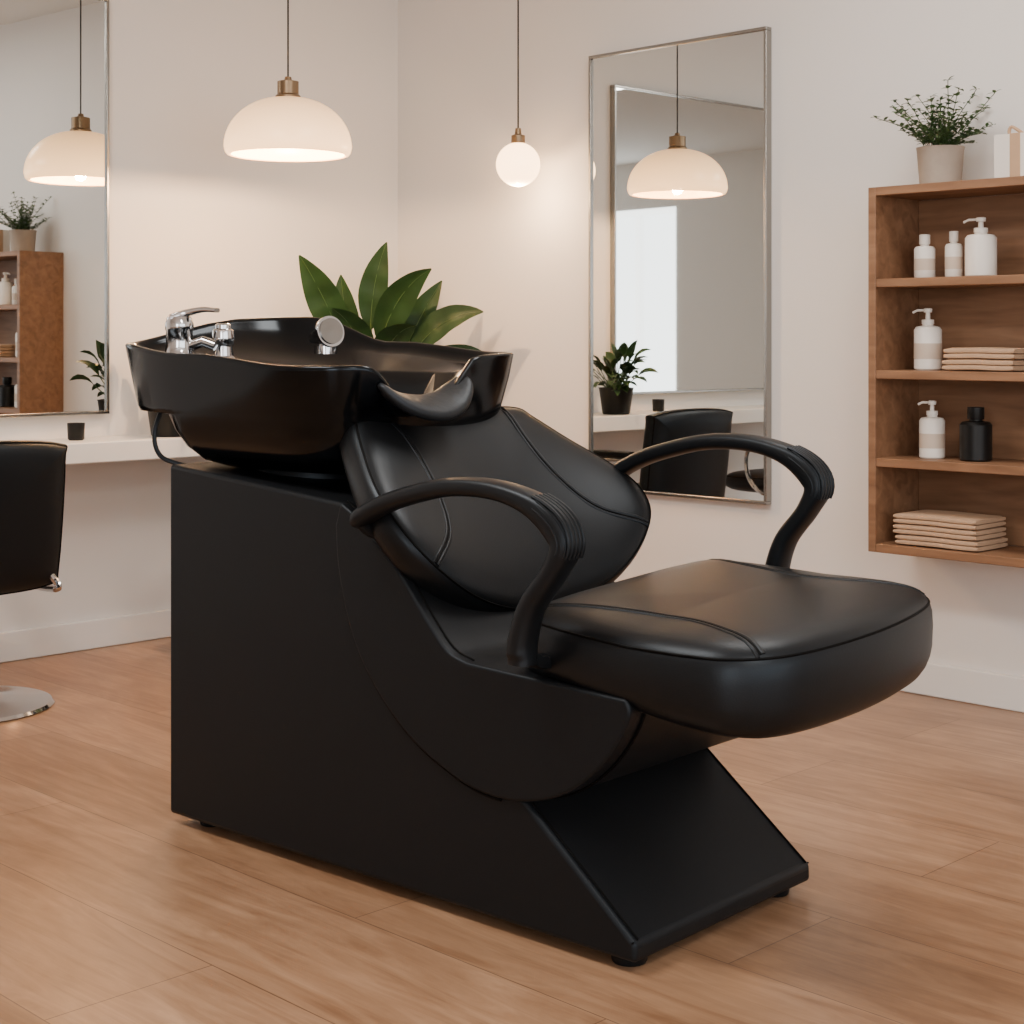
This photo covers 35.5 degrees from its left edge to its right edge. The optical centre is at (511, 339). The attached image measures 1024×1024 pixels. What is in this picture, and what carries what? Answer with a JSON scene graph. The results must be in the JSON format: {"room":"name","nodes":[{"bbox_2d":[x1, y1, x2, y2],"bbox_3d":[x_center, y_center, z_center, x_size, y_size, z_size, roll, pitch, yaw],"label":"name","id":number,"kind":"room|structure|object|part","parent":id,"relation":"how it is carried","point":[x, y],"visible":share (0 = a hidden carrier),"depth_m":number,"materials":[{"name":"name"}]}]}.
{"room":"salon","nodes":[
{"label":"salon","id":0,"kind":"room"},
{"bbox_2d":[0,0,397,631],"bbox_3d":[-2.850,-0.290,3.910,0.100,2.620,6.700,0,0,45],"label":"wall","id":1,"kind":"structure","parent":0,"point":[193,224],"depth_m":5.59,"materials":[{"name":"white paint"}]},
{"bbox_2d":[0,0,109,417],"bbox_3d":[-1.777,-0.445,4.861,0.029,1.380,1.260,0,0,43],"label":"wall mirror","id":2,"kind":"object","parent":1,"relation":"attached to","point":[55,54],"visible":1,"depth_m":5.16,"materials":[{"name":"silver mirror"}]},
{"bbox_2d":[0,609,170,662],"bbox_3d":[-2.808,0.973,3.869,0.018,0.095,6.660,0,0,45],"label":"baseboard","id":3,"kind":"structure","parent":1,"relation":"attached to","point":[21,644],"depth_m":5.26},
{"bbox_2d":[34,434,200,464],"bbox_3d":[-1.658,0.352,4.840,0.269,0.065,2.100,0,0,45],"label":"shelf","id":4,"kind":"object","parent":1,"relation":"attached to","point":[99,449],"depth_m":5.09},
{"bbox_2d":[67,422,84,440],"bbox_3d":[-1.393,0.292,5.112,0.056,0.055,0.056,0,0,45],"label":"cup","id":5,"kind":"object","parent":4,"relation":"on","point":[75,431],"visible":1,"depth_m":5.09,"materials":[{"name":"black ceramic"}]},
{"bbox_2d":[147,411,179,436],"bbox_3d":[-1.090,0.160,5.317,0.303,0.321,0.338,0,0,45],"label":"cup","id":6,"kind":"object","parent":4,"relation":"on","point":[166,428],"visible":0.02,"depth_m":5.26,"materials":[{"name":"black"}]},
{"bbox_2d":[0,637,1023,1023],"bbox_3d":[-0.223,1.070,1.283,7.530,0.100,6.900,0,0,45],"label":"floor","id":7,"kind":"structure","parent":0,"point":[905,811],"depth_m":2.87,"materials":[{"name":"brown wood"}]},
{"bbox_2d":[0,440,67,722],"bbox_3d":[-1.583,0.645,4.449,0.581,0.750,0.557,0,0,45],"label":"salon chair","id":8,"kind":"object","parent":7,"relation":"on","point":[32,472],"visible":1,"depth_m":4.36,"materials":[{"name":"black leather"}]},
{"bbox_3d":[-1.435,0.482,4.291,0.131,0.425,0.509,0,0,45],"label":"backrest","id":9,"kind":"part","parent":8,"relation":"part of","materials":[{"name":"black leather"}]},
{"bbox_3d":[-1.384,0.585,4.568,0.059,0.254,0.372,0,0,-40],"label":"chrome arm","id":10,"kind":"part","parent":8,"relation":"part of","materials":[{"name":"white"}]},
{"bbox_2d":[299,242,482,350],"bbox_3d":[-0.477,0.336,5.736,0.806,1.369,0.372,0,0,7],"label":"plant","id":11,"kind":"object","parent":7,"relation":"on","point":[395,312],"visible":0.34,"depth_m":5.66,"materials":[{"name":"plant"}]},
{"bbox_2d":[125,307,932,966],"bbox_3d":[-0.034,0.473,3.185,1.726,1.093,0.781,0,0,42],"label":"chair","id":12,"kind":"object","parent":7,"relation":"on","point":[407,651],"visible":1,"depth_m":2.95,"materials":[{"name":"black leather"}]},
{"bbox_2d":[165,307,219,353],"bbox_3d":[-0.710,-0.014,3.513,0.125,0.118,0.076,0,0,25],"label":"faucet","id":13,"kind":"object","parent":12,"relation":"on","point":[179,326],"depth_m":3.50,"materials":[{"name":"silver metal"}]},
{"bbox_2d":[125,317,513,473],"bbox_3d":[-0.421,0.108,3.463,0.780,0.328,0.612,0,0,42],"label":"basin","id":14,"kind":"object","parent":12,"relation":"in","point":[271,395],"depth_m":3.28,"materials":[{"name":"black ceramic"}]},
{"bbox_2d":[377,376,472,421],"bbox_3d":[-0.160,0.116,3.154,0.090,0.088,0.248,0,0,42],"label":"cushion","id":15,"kind":"object","parent":12,"relation":"on","point":[450,402],"depth_m":3.13,"materials":[{"name":"black fabric"}]},
{"bbox_3d":[-0.092,0.386,2.751,0.530,0.304,0.056,0,0,42],"label":"armrest","id":16,"kind":"part","parent":12,"relation":"part of","materials":[{"name":"black plastic"}]},
{"bbox_2d":[340,406,650,611],"bbox_3d":[-0.055,0.348,3.211,0.388,0.416,0.709,0,0,42],"label":"backrest cushion","id":17,"kind":"object","parent":12,"relation":"on","point":[454,553],"depth_m":3.09,"materials":[{"name":"black leather"}]},
{"bbox_3d":[0.416,0.341,3.269,0.530,0.304,0.056,0,0,42],"label":"armrest","id":18,"kind":"part","parent":12,"relation":"part of","materials":[{"name":"black plastic"}]},
{"bbox_2d":[528,559,932,738],"bbox_3d":[0.398,0.523,2.796,0.563,0.196,0.647,0,0,42],"label":"seat cushion","id":19,"kind":"object","parent":12,"relation":"on","point":[722,647],"depth_m":2.60,"materials":[{"name":"black leather"}]},
{"bbox_2d":[398,0,1023,676],"bbox_3d":[2.181,-0.290,3.688,7.530,2.620,0.100,0,0,45],"label":"wall","id":20,"kind":"structure","parent":0,"point":[518,256],"depth_m":4.97,"materials":[{"name":"white paint"}]},
{"bbox_2d":[588,26,770,504],"bbox_3d":[0.536,-0.231,5.241,0.746,1.488,0.029,0,0,45],"label":"wall mirror","id":21,"kind":"object","parent":20,"relation":"attached to","point":[679,132],"visible":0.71,"depth_m":5.21,"materials":[{"name":"silver metal"}]},
{"bbox_2d":[868,176,1023,567],"bbox_3d":[1.373,0.083,4.255,0.835,1.015,0.239,0,0,45],"label":"wooden shelf unit","id":22,"kind":"object","parent":20,"relation":"attached to","point":[987,310],"visible":0.81,"depth_m":4.47,"materials":[{"name":"brown wood"}]},
{"bbox_2d":[914,234,935,277],"bbox_3d":[1.148,-0.232,4.452,0.059,0.123,0.059,0,0,45],"label":"shampoo bottle","id":23,"kind":"object","parent":22,"relation":"on","point":[924,254],"visible":0.88,"depth_m":4.43,"materials":[{"name":"white plastic"}]},
{"bbox_2d":[912,308,941,369],"bbox_3d":[1.155,-0.003,4.445,0.076,0.172,0.076,0,0,-13],"label":"pump bottle","id":24,"kind":"object","parent":22,"relation":"on","point":[927,337],"visible":1,"depth_m":4.42,"materials":[{"name":"white plastic"}]},
{"bbox_2d":[918,400,944,458],"bbox_3d":[1.165,0.247,4.436,0.070,0.160,0.070,0,0,-13],"label":"pump bottle","id":25,"kind":"object","parent":22,"relation":"on","point":[931,427],"visible":1,"depth_m":4.41,"materials":[{"name":"white plastic"}]},
{"bbox_2d":[871,76,1000,183],"bbox_3d":[1.161,-0.575,4.405,0.325,0.299,0.316,0,0,45],"label":"potted fern","id":26,"kind":"object","parent":22,"relation":"on","point":[942,160],"visible":1,"depth_m":4.39,"materials":[{"name":"plant"}]},
{"bbox_2d":[893,510,1007,551],"bbox_3d":[1.203,0.521,4.397,0.256,0.088,0.170,0,0,45],"label":"towels","id":27,"kind":"object","parent":22,"relation":"in","point":[965,531],"visible":1,"depth_m":4.33,"materials":[{"name":"beige fabric"}]},
{"bbox_2d":[945,231,962,276],"bbox_3d":[1.215,-0.235,4.400,0.048,0.129,0.048,0,0,45],"label":"lotion bottle","id":28,"kind":"object","parent":22,"relation":"on","point":[953,250],"visible":0.91,"depth_m":4.38,"materials":[{"name":"white plastic"}]},
{"bbox_2d":[959,407,991,461],"bbox_3d":[1.259,0.255,4.342,0.086,0.146,0.086,0,0,45],"label":"bottle","id":29,"kind":"object","parent":22,"relation":"on","point":[975,434],"visible":1,"depth_m":4.31,"materials":[{"name":"black plastic"}]},
{"bbox_2d":[963,217,996,275],"bbox_3d":[1.269,-0.252,4.331,0.084,0.162,0.084,0,0,-13],"label":"pump bottle","id":30,"kind":"object","parent":22,"relation":"on","point":[980,247],"visible":0.91,"depth_m":4.30,"materials":[{"name":"white plastic"}]},
{"bbox_2d":[942,347,1023,370],"bbox_3d":[1.290,0.051,4.310,0.210,0.064,0.150,0,0,45],"label":"towels","id":31,"kind":"object","parent":22,"relation":"in","point":[966,358],"visible":1,"depth_m":4.25,"materials":[{"name":"beige fabric"}]},
{"bbox_2d":[994,125,1023,177],"bbox_3d":[1.361,-0.499,4.253,0.122,0.150,0.102,0,0,45],"label":"gift box","id":32,"kind":"object","parent":22,"relation":"on","point":[1009,147],"visible":0.88,"depth_m":4.23,"materials":[{"name":"white cardboard"}]},
{"bbox_2d":[900,662,1023,712],"bbox_3d":[2.140,0.973,3.646,7.330,0.095,0.018,0,0,45],"label":"baseboard","id":33,"kind":"structure","parent":20,"relation":"attached to","point":[979,687],"depth_m":4.49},
{"bbox_3d":[-0.223,-1.650,1.283,7.530,0.100,6.900,0,0,45],"label":"ceiling","id":34,"kind":"structure","parent":0,"visible":0},
{"bbox_2d":[224,0,351,161],"bbox_3d":[-0.714,-1.093,5.098,0.405,1.011,0.405,0,0,45],"label":"dome pendant lamp","id":35,"kind":"object","parent":34,"relation":"hanging from","point":[287,126],"visible":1,"depth_m":4.96,"materials":[{"name":"white glass"}]},
{"bbox_3d":[-0.714,-0.680,5.098,0.405,0.184,0.405,0,0,45],"label":"lamp shade","id":36,"kind":"part","parent":35,"relation":"part of","materials":[{"name":"white glass"}]},
{"bbox_2d":[496,0,539,186],"bbox_3d":[0.021,-1.065,5.544,0.153,1.068,0.153,0,0,45],"label":"globe pendant lamp","id":37,"kind":"object","parent":34,"relation":"hanging from","point":[517,163],"visible":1,"depth_m":5.50,"materials":[{"name":"white glass"}]},
{"bbox_3d":[0.021,-0.608,5.544,0.153,0.153,0.153,0,0,45],"label":"glass globe","id":38,"kind":"part","parent":37,"relation":"part of","materials":[{"name":"white glass"}]}
]}

